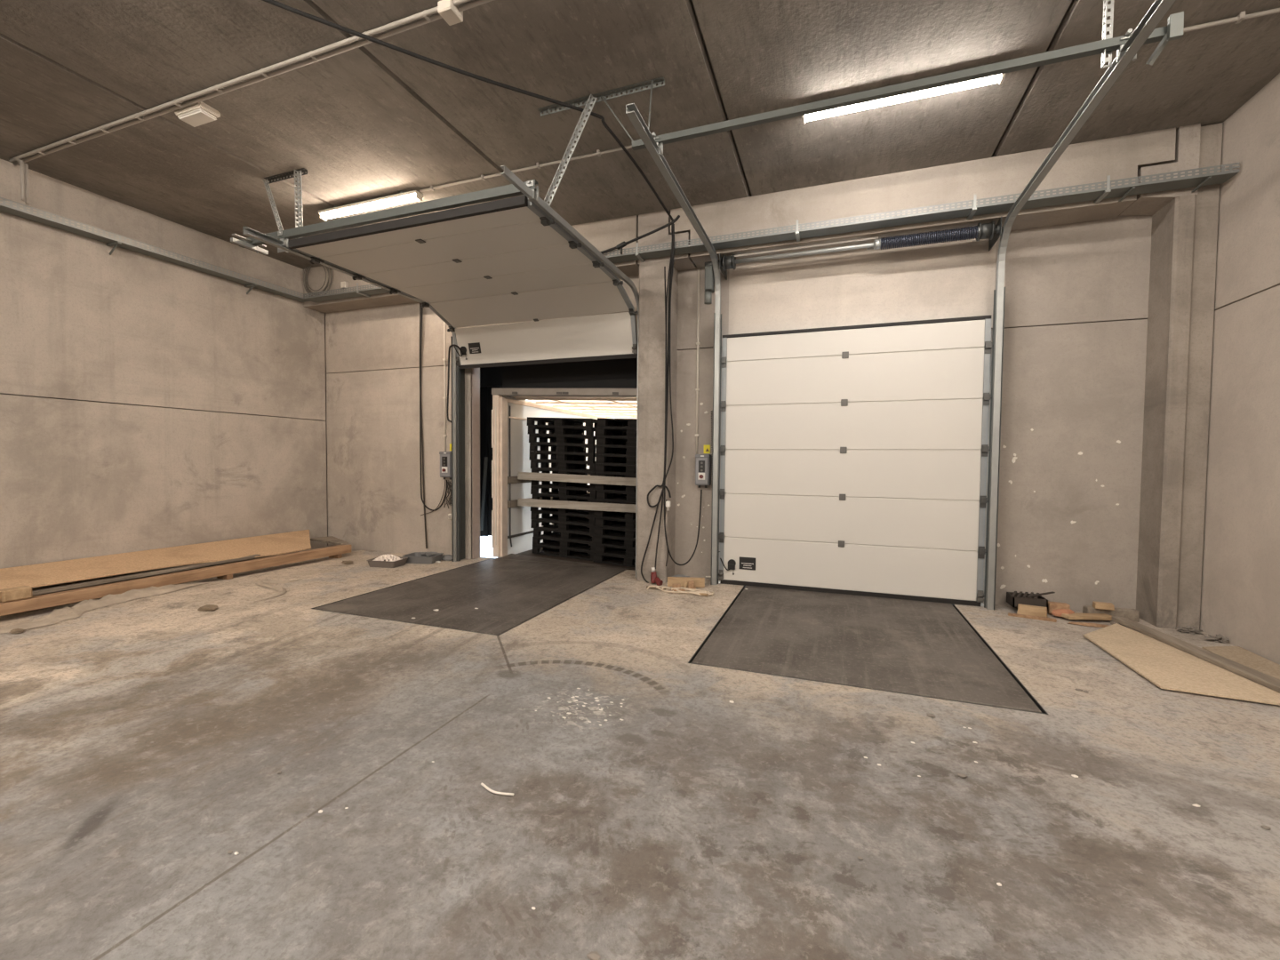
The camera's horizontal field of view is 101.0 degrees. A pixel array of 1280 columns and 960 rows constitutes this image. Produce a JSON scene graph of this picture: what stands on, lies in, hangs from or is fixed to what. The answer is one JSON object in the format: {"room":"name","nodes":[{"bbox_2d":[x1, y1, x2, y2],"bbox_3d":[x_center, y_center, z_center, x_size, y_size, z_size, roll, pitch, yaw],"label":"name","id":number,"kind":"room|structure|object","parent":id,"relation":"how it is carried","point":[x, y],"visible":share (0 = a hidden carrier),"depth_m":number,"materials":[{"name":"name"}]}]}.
{"room":"distribution center","nodes":[
{"label":"distribution center","id":0,"kind":"room"},
{"bbox_2d":[0,159,327,568],"bbox_3d":[-8.354,-0.938,1.869,0.300,4.700,16.220,1,2,20],"label":"wall","id":1,"kind":"structure","parent":0,"point":[147,403],"depth_m":6.78,"materials":[{"name":"concrete"}]},
{"bbox_2d":[0,197,310,302],"bbox_3d":[-6.965,-2.799,4.795,0.225,0.216,8.380,1,2,20],"label":"cable tray","id":2,"kind":"object","parent":1,"relation":"attached to","point":[110,242],"visible":0.98,"depth_m":6.54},
{"bbox_2d":[324,312,635,570],"bbox_3d":[0.028,-0.435,7.429,12.245,5.950,0.050,1,2,20],"label":"wall","id":3,"kind":"structure","parent":0,"point":[324,313],"depth_m":9.39,"materials":[{"name":"grey concrete"}]},
{"bbox_2d":[480,357,637,535],"bbox_3d":[-1.096,-0.292,8.346,4.600,4.280,0.870,1,2,20],"label":"shelter","id":4,"kind":"object","parent":3,"relation":"attached to","point":[610,373],"visible":0.16,"depth_m":8.29,"materials":[{"name":"rubber"}]},
{"bbox_2d":[480,385,511,535],"bbox_3d":[-2.554,-0.686,9.256,1.060,3.420,0.060,1,2,20],"label":"curtain","id":5,"kind":"object","parent":4,"relation":"hanging from","point":[485,392],"depth_m":9.30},
{"bbox_2d":[480,357,637,388],"bbox_3d":[-1.101,-1.849,8.239,4.440,1.000,0.340,1,2,20],"label":"curtain","id":6,"kind":"object","parent":4,"relation":"hanging from","point":[610,373],"depth_m":8.07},
{"bbox_2d":[0,544,1279,959],"bbox_3d":[-2.768,1.756,-0.091,12.245,0.450,16.220,1,2,20],"label":"floor","id":7,"kind":"structure","parent":0,"point":[145,741],"depth_m":2.47,"materials":[{"name":"concrete"}]},
{"bbox_2d":[0,611,83,633],"bbox_3d":[-5.565,1.310,4.877,0.329,0.038,0.709,1,2,1],"label":"plastic film","id":8,"kind":"object","parent":7,"relation":"on","point":[31,624],"visible":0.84,"depth_m":4.84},
{"bbox_2d":[32,581,211,621],"bbox_3d":[-5.567,1.252,5.688,0.280,0.096,1.818,1,2,8],"label":"plastic film","id":9,"kind":"object","parent":7,"relation":"on","point":[84,605],"visible":0.99,"depth_m":5.61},
{"bbox_2d":[32,551,299,596],"bbox_3d":[-6.326,1.101,6.880,0.100,0.310,3.900,1,2,20],"label":"packing timber","id":10,"kind":"object","parent":7,"relation":"on","point":[95,579],"visible":0.17,"depth_m":6.51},
{"bbox_2d":[0,529,311,589],"bbox_3d":[-5.900,0.998,6.801,0.950,0.168,4.250,1,2,20],"label":"wooden board","id":11,"kind":"object","parent":10,"relation":"on","point":[81,569],"visible":0.99,"depth_m":6.46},
{"bbox_2d":[216,574,232,579],"bbox_3d":[-5.339,1.236,6.790,0.200,0.062,0.070,1,2,20],"label":"block","id":12,"kind":"object","parent":7,"relation":"on","point":[229,576],"visible":0.7,"depth_m":6.75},
{"bbox_2d":[0,544,351,615],"bbox_3d":[-5.399,1.155,6.490,0.130,0.125,4.201,1,2,20],"label":"timber beam","id":13,"kind":"structure","parent":12,"relation":"on","point":[75,596],"depth_m":6.07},
{"bbox_2d":[0,585,32,602],"bbox_3d":[-5.966,1.088,5.038,0.120,0.113,0.198,1,2,20],"label":"block","id":14,"kind":"object","parent":13,"relation":"on","point":[23,592],"visible":1,"depth_m":5.01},
{"bbox_2d":[32,554,260,595],"bbox_3d":[-5.724,1.089,6.020,0.100,0.040,2.700,1,2,19],"label":"timber offcut","id":15,"kind":"object","parent":13,"relation":"on","point":[196,565],"visible":0.86,"depth_m":5.93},
{"bbox_2d":[254,578,302,601],"bbox_3d":[-4.375,1.274,6.172,0.494,0.038,1.111,0,2,-20],"label":"plastic film","id":16,"kind":"object","parent":7,"relation":"on","point":[281,590],"visible":1,"depth_m":6.36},
{"bbox_2d":[366,556,407,567],"bbox_3d":[-3.683,1.200,7.706,0.460,0.100,0.360,1,2,10],"label":"tub","id":17,"kind":"object","parent":7,"relation":"on","point":[384,564],"visible":0.8,"depth_m":7.56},
{"bbox_2d":[402,552,443,564],"bbox_3d":[-3.291,1.187,8.020,0.500,0.110,0.360,1,2,9],"label":"tub","id":18,"kind":"object","parent":7,"relation":"on","point":[415,557],"visible":0.93,"depth_m":7.88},
{"bbox_2d":[311,553,631,635],"bbox_3d":[-1.725,1.465,6.712,2.298,0.352,3.514,1,2,20],"label":"dock leveler","id":19,"kind":"object","parent":7,"relation":"on","point":[507,594],"visible":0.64,"depth_m":6.07,"materials":[{"name":"metal"}]},
{"bbox_2d":[636,260,678,582],"bbox_3d":[0.224,-0.732,6.948,0.410,4.080,0.400,1,2,20],"label":"pillar","id":20,"kind":"structure","parent":7,"relation":"on","point":[652,324],"depth_m":6.77,"materials":[{"name":"concrete"}]},
{"bbox_2d":[500,165,639,577],"bbox_3d":[-0.532,-0.552,5.564,0.042,3.805,3.112,1,2,20],"label":"door track","id":21,"kind":"object","parent":20,"relation":"attached to","point":[514,180],"visible":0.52,"depth_m":5.28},
{"bbox_2d":[640,224,672,583],"bbox_3d":[0.255,-0.865,6.613,0.164,4.426,0.503,-1,3,-44],"label":"cable","id":22,"kind":"object","parent":20,"relation":"attached to","point":[645,580],"visible":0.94,"depth_m":6.62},
{"bbox_2d":[647,223,674,507],"bbox_3d":[0.308,-1.367,6.572,0.173,3.449,0.466,-1,3,-39],"label":"cable","id":23,"kind":"object","parent":20,"relation":"hanging from","point":[673,228],"visible":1,"depth_m":6.62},
{"bbox_2d":[654,224,674,568],"bbox_3d":[0.361,-0.969,6.571,0.170,4.216,0.324,-1,2,-35],"label":"cable","id":24,"kind":"object","parent":20,"relation":"hanging from","point":[674,224],"visible":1,"depth_m":6.63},
{"bbox_2d":[664,266,702,565],"bbox_3d":[0.528,-0.754,6.740,0.633,3.739,0.102,-1,2,-32],"label":"cable","id":25,"kind":"object","parent":20,"relation":"hanging from","point":[688,561],"visible":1,"depth_m":6.67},
{"bbox_2d":[646,585,714,595],"bbox_3d":[0.476,1.315,6.274,0.828,0.044,0.203,1,2,20],"label":"strap","id":26,"kind":"object","parent":7,"relation":"on","point":[692,590],"visible":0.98,"depth_m":6.25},
{"bbox_2d":[667,576,704,587],"bbox_3d":[0.569,1.262,6.523,0.456,0.115,0.045,1,2,5],"label":"timber offcut","id":27,"kind":"object","parent":7,"relation":"on","point":[699,582],"visible":0.9,"depth_m":6.50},
{"bbox_2d":[688,585,1047,714],"bbox_3d":[1.983,1.557,5.133,2.310,0.343,3.094,1,2,20],"label":"dock leveler","id":28,"kind":"object","parent":7,"relation":"on","point":[910,647],"visible":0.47,"depth_m":4.45,"materials":[{"name":"metal"}]},
{"bbox_2d":[1016,603,1047,617],"bbox_3d":[4.025,1.346,5.418,0.252,0.104,0.098,2,2,35],"label":"timber offcut","id":29,"kind":"object","parent":7,"relation":"on","point":[1022,609],"visible":0.78,"depth_m":5.39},
{"bbox_2d":[1006,591,1055,608],"bbox_3d":[4.136,1.254,5.578,0.428,0.165,0.268,1,2,20],"label":"crate","id":30,"kind":"object","parent":29,"relation":"on","point":[1014,598],"visible":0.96,"depth_m":5.52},
{"bbox_2d":[1060,613,1111,620],"bbox_3d":[4.465,1.361,5.267,0.450,0.039,0.126,1,2,4],"label":"timber offcut","id":31,"kind":"object","parent":7,"relation":"on","point":[1074,616],"visible":0.9,"depth_m":5.22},
{"bbox_2d":[1082,605,1139,622],"bbox_3d":[4.762,1.350,5.337,0.441,0.113,0.106,1,2,17],"label":"timber offcut","id":32,"kind":"object","parent":7,"relation":"on","point":[1132,614],"visible":0.7,"depth_m":5.29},
{"bbox_2d":[1136,122,1222,629],"bbox_3d":[5.209,-0.930,5.116,0.323,4.690,0.400,1,2,20],"label":"column","id":33,"kind":"structure","parent":7,"relation":"on","point":[1184,232],"depth_m":4.99,"materials":[{"name":"concrete"}]},
{"bbox_2d":[1083,623,1279,705],"bbox_3d":[4.262,1.417,4.283,0.831,0.014,1.770,1,2,20],"label":"sheet","id":34,"kind":"object","parent":7,"relation":"on","point":[1165,666],"visible":0.92,"depth_m":3.98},
{"bbox_2d":[1202,646,1279,679],"bbox_3d":[4.637,1.438,3.845,0.405,0.016,1.520,1,2,20],"label":"sheet","id":35,"kind":"object","parent":7,"relation":"on","point":[1238,654],"visible":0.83,"depth_m":4.19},
{"bbox_2d":[1111,616,1279,692],"bbox_3d":[4.515,1.389,4.322,0.137,0.038,1.780,1,2,11],"label":"plank","id":36,"kind":"object","parent":35,"relation":"on","point":[1268,681],"visible":1,"depth_m":4.15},
{"bbox_2d":[0,0,1279,269],"bbox_3d":[-2.708,-3.327,-0.233,12.284,0.320,16.300,1,2,20],"label":"ceiling","id":37,"kind":"structure","parent":0,"point":[372,120],"depth_m":4.49,"materials":[{"name":"concrete"}]},
{"bbox_2d":[174,101,220,127],"bbox_3d":[-4.015,-3.312,4.788,0.360,0.085,0.175,1,2,20],"label":"emergency light","id":38,"kind":"object","parent":37,"relation":"attached to","point":[200,113],"visible":0.99,"depth_m":4.75,"materials":[{"name":"white plastic"}]},
{"bbox_2d":[8,0,493,204],"bbox_3d":[-3.368,-3.095,4.422,7.085,0.478,0.130,1,2,20],"label":"conduit","id":39,"kind":"object","parent":37,"relation":"attached to","point":[450,11],"visible":0.96,"depth_m":4.29,"materials":[{"name":"grey plastic"}]},
{"bbox_2d":[263,168,307,253],"bbox_3d":[-3.940,-2.934,5.845,0.626,0.909,0.088,1,2,20],"label":"hanger","id":40,"kind":"object","parent":37,"relation":"hanging from","point":[295,172],"visible":0.8,"depth_m":5.78,"materials":[{"name":"metal"}]},
{"bbox_2d":[230,179,538,255],"bbox_3d":[-2.556,-2.489,5.072,3.657,0.225,0.512,1,2,20],"label":"crossbar","id":41,"kind":"object","parent":40,"relation":"hanging from","point":[508,190],"visible":0.96,"depth_m":4.94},
{"bbox_2d":[318,190,423,221],"bbox_3d":[-3.288,-3.341,6.409,1.550,0.126,0.132,1,2,20],"label":"ceiling light","id":42,"kind":"object","parent":37,"relation":"attached to","point":[404,197],"visible":1,"depth_m":6.35,"materials":[{"name":"white plastic"}]},
{"bbox_2d":[261,0,673,220],"bbox_3d":[-0.840,-3.184,4.692,0.772,0.105,4.345,2,3,44],"label":"cable","id":43,"kind":"object","parent":37,"relation":"hanging from","point":[272,2],"visible":0.97,"depth_m":4.06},
{"bbox_2d":[303,215,639,312],"bbox_3d":[-2.764,-3.144,7.965,5.924,0.620,0.400,1,2,20],"label":"ceiling beam","id":44,"kind":"structure","parent":37,"relation":"attached to","point":[607,234],"depth_m":8.25,"materials":[{"name":"concrete"}]},
{"bbox_2d":[303,162,1239,302],"bbox_3d":[-0.055,-2.844,6.645,11.320,0.171,0.234,1,2,20],"label":"cable tray","id":45,"kind":"object","parent":44,"relation":"attached to","point":[1200,180],"visible":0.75,"depth_m":5.48,"materials":[{"name":"metal"}]},
{"bbox_2d":[419,144,631,191],"bbox_3d":[-0.560,-3.322,5.410,4.240,0.044,0.056,1,2,20],"label":"conduit","id":46,"kind":"object","parent":37,"relation":"attached to","point":[598,153],"visible":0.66,"depth_m":5.62,"materials":[{"name":"grey plastic"}]},
{"bbox_2d":[537,76,664,206],"bbox_3d":[-0.378,-2.876,4.499,1.175,0.869,0.168,1,2,20],"label":"hanger","id":47,"kind":"object","parent":37,"relation":"hanging from","point":[591,97],"visible":0.98,"depth_m":4.58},
{"bbox_2d":[632,11,1183,155],"bbox_3d":[1.552,-2.669,3.680,3.440,0.277,0.135,1,2,20],"label":"crossbar","id":48,"kind":"object","parent":47,"relation":"hanging from","point":[1173,30],"visible":0.79,"depth_m":3.51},
{"bbox_2d":[637,209,695,271],"bbox_3d":[0.354,-3.078,6.825,0.664,0.620,0.400,1,2,20],"label":"ceiling beam","id":49,"kind":"structure","parent":37,"relation":"attached to","point":[647,222],"depth_m":6.67,"materials":[{"name":"grey concrete"}]},
{"bbox_2d":[801,73,1005,124],"bbox_3d":[2.153,-3.224,4.420,1.520,0.126,0.132,1,2,20],"label":"ceiling light","id":50,"kind":"object","parent":37,"relation":"attached to","point":[999,78],"visible":0.58,"depth_m":4.38,"materials":[{"name":"white plastic"}]},
{"bbox_2d":[670,127,1175,268],"bbox_3d":[2.749,-3.027,5.950,4.907,0.620,0.400,1,2,20],"label":"ceiling beam","id":51,"kind":"structure","parent":37,"relation":"attached to","point":[1119,157],"depth_m":5.60,"materials":[{"name":"concrete"}]},
{"bbox_2d":[1100,0,1113,68],"bbox_3d":[2.864,-2.889,3.223,0.450,0.698,0.052,1,2,20],"label":"hanger","id":52,"kind":"object","parent":37,"relation":"hanging from","point":[1106,6],"visible":0.92,"depth_m":3.24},
{"bbox_2d":[1119,123,1200,215],"bbox_3d":[5.020,-2.968,5.120,0.422,0.640,0.400,1,2,20],"label":"ceiling beam","id":53,"kind":"structure","parent":37,"relation":"attached to","point":[1188,137],"depth_m":4.93,"materials":[{"name":"concrete"}]},
{"bbox_2d":[1183,8,1279,32],"bbox_3d":[3.852,-3.228,3.797,2.078,0.044,0.056,1,2,20],"label":"conduit","id":54,"kind":"object","parent":37,"relation":"attached to","point":[1242,16],"visible":0.41,"depth_m":3.68,"materials":[{"name":"grey plastic"}]},
{"bbox_2d":[325,216,1151,611],"bbox_3d":[-0.150,-0.910,7.369,11.319,4.400,0.156,1,2,20],"label":"wall","id":55,"kind":"structure","parent":0,"point":[1073,396],"depth_m":5.90,"materials":[{"name":"grey concrete"}]},
{"bbox_2d":[243,226,465,561],"bbox_3d":[-3.285,-0.607,6.708,0.125,3.787,3.270,1,2,20],"label":"door track","id":56,"kind":"object","parent":55,"relation":"attached to","point":[458,375],"visible":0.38,"depth_m":8.01,"materials":[{"name":"grey metal"}]},
{"bbox_2d":[288,194,638,368],"bbox_3d":[-1.841,-2.050,6.247,3.006,0.872,2.713,1,2,20],"label":"door","id":57,"kind":"structure","parent":56,"relation":"attached to","point":[501,261],"depth_m":6.31,"materials":[{"name":"metal"}]},
{"bbox_2d":[419,303,427,548],"bbox_3d":[-3.489,-0.867,8.445,0.137,3.947,0.088,1,2,20],"label":"cable","id":58,"kind":"object","parent":55,"relation":"hanging from","point":[420,303],"visible":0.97,"depth_m":8.49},
{"bbox_2d":[419,303,447,511],"bbox_3d":[-3.285,-1.166,8.346,0.551,3.325,0.080,1,2,20],"label":"cable","id":59,"kind":"object","parent":55,"relation":"hanging from","point":[421,303],"visible":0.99,"depth_m":8.45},
{"bbox_2d":[442,321,447,451],"bbox_3d":[-3.079,-1.470,8.331,0.052,2.038,0.038,1,2,20],"label":"conduit","id":60,"kind":"object","parent":55,"relation":"attached to","point":[444,359],"visible":0.94,"depth_m":8.32,"materials":[{"name":"white plastic"}]},
{"bbox_2d":[439,451,451,479],"bbox_3d":[-3.029,-0.227,8.276,0.221,0.438,0.170,1,2,20],"label":"control box","id":61,"kind":"object","parent":55,"relation":"attached to","point":[445,457],"visible":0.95,"depth_m":8.22,"materials":[{"name":"grey plastic"}]},
{"bbox_2d":[471,368,479,559],"bbox_3d":[-2.589,-0.278,8.294,0.032,3.030,0.165,1,2,20],"label":"trim","id":62,"kind":"structure","parent":55,"relation":"attached to","point":[476,543],"depth_m":8.28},
{"bbox_2d":[625,103,721,584],"bbox_3d":[0.461,-0.658,5.319,0.125,4.050,3.300,1,2,20],"label":"door track","id":63,"kind":"object","parent":55,"relation":"attached to","point":[632,112],"visible":0.99,"depth_m":6.55,"materials":[{"name":"grey metal"}]},
{"bbox_2d":[718,314,993,606],"bbox_3d":[2.383,-0.219,6.191,3.001,3.145,0.097,1,2,20],"label":"door","id":64,"kind":"structure","parent":63,"relation":"attached to","point":[853,458],"depth_m":6.13,"materials":[{"name":"metal"}]},
{"bbox_2d":[695,269,700,454],"bbox_3d":[0.759,-1.543,6.923,0.052,2.407,0.038,1,2,20],"label":"conduit","id":65,"kind":"object","parent":55,"relation":"attached to","point":[698,343],"visible":1,"depth_m":6.91,"materials":[{"name":"white plastic"}]},
{"bbox_2d":[695,454,711,487],"bbox_3d":[0.815,-0.117,6.871,0.188,0.437,0.170,1,2,20],"label":"control box","id":66,"kind":"object","parent":55,"relation":"attached to","point":[702,462],"visible":1,"depth_m":6.83,"materials":[{"name":"grey plastic"}]},
{"bbox_2d":[719,216,1002,279],"bbox_3d":[2.401,-2.620,6.063,2.960,0.180,0.448,1,2,20],"label":"shaft","id":67,"kind":"object","parent":55,"relation":"attached to","point":[990,231],"visible":1,"depth_m":5.76,"materials":[{"name":"metal"}]},
{"bbox_2d":[704,259,719,304],"bbox_3d":[0.889,-2.440,6.511,0.190,0.504,0.140,1,2,20],"label":"operator","id":68,"kind":"object","parent":67,"relation":"attached to","point":[709,277],"visible":0.85,"depth_m":6.47,"materials":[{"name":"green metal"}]},
{"bbox_2d":[984,0,1175,610],"bbox_3d":[3.220,-0.595,4.033,0.125,4.062,3.820,1,2,20],"label":"door track","id":69,"kind":"object","parent":55,"relation":"attached to","point":[1159,8],"visible":1,"depth_m":5.50,"materials":[{"name":"grey metal"}]},
{"bbox_2d":[1199,72,1279,664],"bbox_3d":[2.862,-0.698,-2.232,0.300,4.700,16.220,1,2,20],"label":"wall","id":70,"kind":"structure","parent":0,"point":[1240,587],"depth_m":4.49,"materials":[{"name":"concrete"}]},
{"label":"outside","id":71,"kind":"structure","parent":0,"visible":0},
{"bbox_2d":[596,472,636,478],"bbox_3d":[0.006,-0.023,8.639,1.205,0.190,0.800,1,2,20],"label":"pallet","id":72,"kind":"object","parent":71,"point":[598,474],"visible":0.16,"depth_m":8.41,"materials":[{"name":"black plastic"}]},
{"bbox_2d":[595,464,636,474],"bbox_3d":[-0.015,-0.168,8.636,1.205,0.190,0.800,1,2,20],"label":"pallet","id":73,"kind":"object","parent":72,"relation":"on","point":[610,468],"visible":0.43,"depth_m":8.42,"materials":[{"name":"black plastic"}]},
{"bbox_2d":[595,454,636,465],"bbox_3d":[-0.008,-0.313,8.634,1.205,0.190,0.800,1,2,20],"label":"pallet","id":74,"kind":"object","parent":73,"relation":"on","point":[615,460],"visible":0.43,"depth_m":8.43,"materials":[{"name":"black plastic"}]},
{"bbox_2d":[595,445,636,455],"bbox_3d":[-0.005,-0.459,8.636,1.205,0.190,0.800,1,2,20],"label":"pallet","id":75,"kind":"object","parent":74,"relation":"on","point":[601,450],"visible":0.45,"depth_m":8.43,"materials":[{"name":"black plastic"}]},
{"bbox_2d":[596,436,636,447],"bbox_3d":[0.007,-0.604,8.633,1.205,0.190,0.800,1,2,20],"label":"pallet","id":76,"kind":"object","parent":75,"relation":"on","point":[605,441],"visible":0.4,"depth_m":8.43,"materials":[{"name":"black plastic"}]},
{"bbox_2d":[595,427,636,437],"bbox_3d":[-0.006,-0.749,8.616,1.205,0.190,0.800,1,2,21],"label":"pallet","id":77,"kind":"object","parent":76,"relation":"on","point":[612,432],"visible":0.46,"depth_m":8.41,"materials":[{"name":"plastic"}]},
{"bbox_2d":[597,417,636,428],"bbox_3d":[0.015,-0.894,8.613,1.205,0.190,0.800,1,2,20],"label":"pallet","id":78,"kind":"object","parent":77,"relation":"on","point":[601,422],"visible":0.37,"depth_m":8.40,"materials":[{"name":"plastic"}]},
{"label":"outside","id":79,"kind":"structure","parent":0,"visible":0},
{"bbox_2d":[480,535,496,558],"bbox_3d":[6.803,1.745,33.272,70.000,0.100,52.970,1,2,20],"label":"yard","id":80,"kind":"structure","parent":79,"point":[485,541],"depth_m":17.01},
{"bbox_2d":[491,388,637,569],"bbox_3d":[-0.186,-0.037,10.572,2.630,2.959,5.580,1,2,20],"label":"trailer","id":81,"kind":"object","parent":80,"relation":"on","point":[512,532],"visible":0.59,"depth_m":8.77,"materials":[{"name":"metal"}]},
{"bbox_2d":[532,540,595,560],"bbox_3d":[-1.145,1.206,9.209,1.205,0.190,0.800,1,2,21],"label":"pallet","id":82,"kind":"object","parent":81,"relation":"on","point":[536,549],"visible":0.41,"depth_m":8.97,"materials":[{"name":"black wood"}]},
{"bbox_2d":[532,531,595,551],"bbox_3d":[-1.133,1.062,9.172,1.205,0.190,0.800,1,2,20],"label":"pallet","id":83,"kind":"object","parent":82,"relation":"on","point":[536,540],"visible":0.53,"depth_m":8.93,"materials":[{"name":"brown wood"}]},
{"bbox_2d":[533,523,594,543],"bbox_3d":[-1.119,0.917,9.166,1.205,0.190,0.800,1,2,20],"label":"pallet","id":84,"kind":"object","parent":83,"relation":"on","point":[537,532],"visible":0.43,"depth_m":8.94,"materials":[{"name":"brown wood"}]},
{"bbox_2d":[530,515,594,534],"bbox_3d":[-1.159,0.771,9.184,1.205,0.190,0.800,1,2,20],"label":"pallet","id":85,"kind":"object","parent":84,"relation":"on","point":[562,526],"visible":0.48,"depth_m":8.93,"materials":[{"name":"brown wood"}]},
{"bbox_2d":[530,507,595,525],"bbox_3d":[-1.160,0.625,9.192,1.205,0.190,0.800,1,2,21],"label":"pallet","id":86,"kind":"object","parent":85,"relation":"on","point":[562,517],"visible":0.44,"depth_m":8.94,"materials":[{"name":"black plastic"}]},
{"bbox_2d":[530,499,594,516],"bbox_3d":[-1.163,0.481,9.163,1.205,0.190,0.800,1,2,20],"label":"pallet","id":87,"kind":"object","parent":86,"relation":"on","point":[565,511],"visible":0.23,"depth_m":8.90,"materials":[{"name":"black plastic"}]},
{"bbox_2d":[531,493,596,502],"bbox_3d":[-1.144,0.335,9.179,1.205,0.190,0.800,1,2,20],"label":"pallet","id":88,"kind":"object","parent":87,"relation":"on","point":[534,496],"visible":0.29,"depth_m":8.98,"materials":[{"name":"black plastic"}]},
{"bbox_2d":[530,485,596,498],"bbox_3d":[-1.157,0.190,9.159,1.205,0.190,0.800,1,2,19],"label":"pallet","id":89,"kind":"object","parent":88,"relation":"on","point":[534,490],"visible":0.54,"depth_m":8.91,"materials":[{"name":"black plastic"}]},
{"bbox_2d":[531,480,595,489],"bbox_3d":[-1.151,0.045,9.164,1.205,0.190,0.800,1,2,20],"label":"pallet","id":90,"kind":"object","parent":89,"relation":"on","point":[562,484],"visible":0.3,"depth_m":8.97,"materials":[{"name":"black plastic"}]},
{"bbox_2d":[531,468,597,475],"bbox_3d":[-1.147,-0.100,9.149,1.205,0.190,0.800,1,2,20],"label":"pallet","id":91,"kind":"object","parent":90,"relation":"on","point":[533,470],"visible":0.35,"depth_m":8.91,"materials":[{"name":"black plastic"}]},
{"bbox_2d":[530,460,596,471],"bbox_3d":[-1.163,-0.246,9.160,1.205,0.190,0.800,1,2,20],"label":"pallet","id":92,"kind":"object","parent":91,"relation":"on","point":[534,464],"visible":0.73,"depth_m":8.93,"materials":[{"name":"black plastic"}]},
{"bbox_2d":[528,451,599,463],"bbox_3d":[-1.179,-0.391,9.145,1.205,0.190,0.800,1,2,21],"label":"pallet","id":93,"kind":"object","parent":92,"relation":"on","point":[544,456],"visible":0.69,"depth_m":8.91,"materials":[{"name":"black plastic"}]},
{"bbox_2d":[529,442,596,454],"bbox_3d":[-1.177,-0.536,9.150,1.205,0.190,0.800,1,2,20],"label":"pallet","id":94,"kind":"object","parent":93,"relation":"on","point":[533,447],"visible":0.76,"depth_m":8.92,"materials":[{"name":"black plastic"}]},
{"bbox_2d":[528,434,596,445],"bbox_3d":[-1.190,-0.681,9.153,1.205,0.190,0.800,1,2,20],"label":"pallet","id":95,"kind":"object","parent":94,"relation":"on","point":[532,438],"visible":0.71,"depth_m":8.90,"materials":[{"name":"black plastic"}]},
{"bbox_2d":[528,425,595,436],"bbox_3d":[-1.209,-0.827,9.146,1.205,0.190,0.800,1,2,20],"label":"pallet","id":96,"kind":"object","parent":95,"relation":"on","point":[532,429],"visible":0.69,"depth_m":8.91,"materials":[{"name":"plastic"}]},
{"bbox_2d":[527,416,597,427],"bbox_3d":[-1.224,-0.972,9.142,1.205,0.190,0.800,1,2,20],"label":"pallet","id":97,"kind":"object","parent":96,"relation":"on","point":[531,420],"visible":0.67,"depth_m":8.90,"materials":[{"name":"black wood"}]},
{"bbox_2d":[517,498,635,512],"bbox_3d":[-0.805,0.416,8.427,2.658,0.158,0.030,1,2,20],"label":"board","id":98,"kind":"object","parent":81,"relation":"attached to","point":[524,502],"visible":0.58,"depth_m":8.48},
{"bbox_2d":[517,472,636,486],"bbox_3d":[-0.804,-0.009,8.413,2.656,0.204,0.030,1,2,20],"label":"board","id":99,"kind":"object","parent":81,"relation":"attached to","point":[524,476],"visible":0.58,"depth_m":8.46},
{"bbox_2d":[593,548,635,567],"bbox_3d":[-0.053,1.282,8.718,1.205,0.190,0.800,1,2,20],"label":"pallet","id":100,"kind":"object","parent":81,"relation":"on","point":[630,562],"visible":0.26,"depth_m":8.50,"materials":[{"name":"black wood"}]},
{"bbox_2d":[595,538,635,558],"bbox_3d":[-0.018,1.137,8.706,1.205,0.190,0.800,1,2,20],"label":"pallet","id":101,"kind":"object","parent":100,"relation":"on","point":[599,549],"visible":0.29,"depth_m":8.50,"materials":[{"name":"black wood"}]},
{"bbox_2d":[593,530,635,549],"bbox_3d":[-0.047,0.992,8.689,1.205,0.190,0.800,1,2,20],"label":"pallet","id":102,"kind":"object","parent":101,"relation":"on","point":[628,543],"visible":0.32,"depth_m":8.47,"materials":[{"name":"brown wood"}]},
{"bbox_2d":[594,521,635,539],"bbox_3d":[-0.034,0.847,8.677,1.205,0.190,0.800,1,2,20],"label":"pallet","id":103,"kind":"object","parent":102,"relation":"on","point":[630,534],"visible":0.28,"depth_m":8.46,"materials":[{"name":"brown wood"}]},
{"bbox_2d":[594,513,635,530],"bbox_3d":[-0.024,0.702,8.689,1.205,0.190,0.800,1,2,20],"label":"pallet","id":104,"kind":"object","parent":103,"relation":"on","point":[599,522],"visible":0.27,"depth_m":8.48,"materials":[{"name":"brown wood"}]},
{"bbox_2d":[593,510,635,521],"bbox_3d":[-0.036,0.557,8.667,1.205,0.190,0.800,1,2,20],"label":"pallet","id":105,"kind":"object","parent":104,"relation":"on","point":[628,516],"visible":0.29,"depth_m":8.46,"materials":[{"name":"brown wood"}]},
{"bbox_2d":[594,496,636,504],"bbox_3d":[-0.027,0.412,8.672,1.205,0.190,0.800,1,2,20],"label":"pallet","id":106,"kind":"object","parent":105,"relation":"on","point":[596,500],"visible":0.11,"depth_m":8.42,"materials":[{"name":"black plastic"}]},
{"bbox_2d":[596,490,636,503],"bbox_3d":[0.001,0.267,8.672,1.205,0.190,0.800,1,2,21],"label":"pallet","id":107,"kind":"object","parent":106,"relation":"on","point":[600,495],"visible":0.33,"depth_m":8.47,"materials":[{"name":"black plastic"}]},
{"bbox_2d":[595,483,636,493],"bbox_3d":[-0.018,0.122,8.651,1.205,0.190,0.800,1,2,20],"label":"pallet","id":108,"kind":"object","parent":107,"relation":"on","point":[628,489],"visible":0.27,"depth_m":8.45,"materials":[{"name":"black plastic"}]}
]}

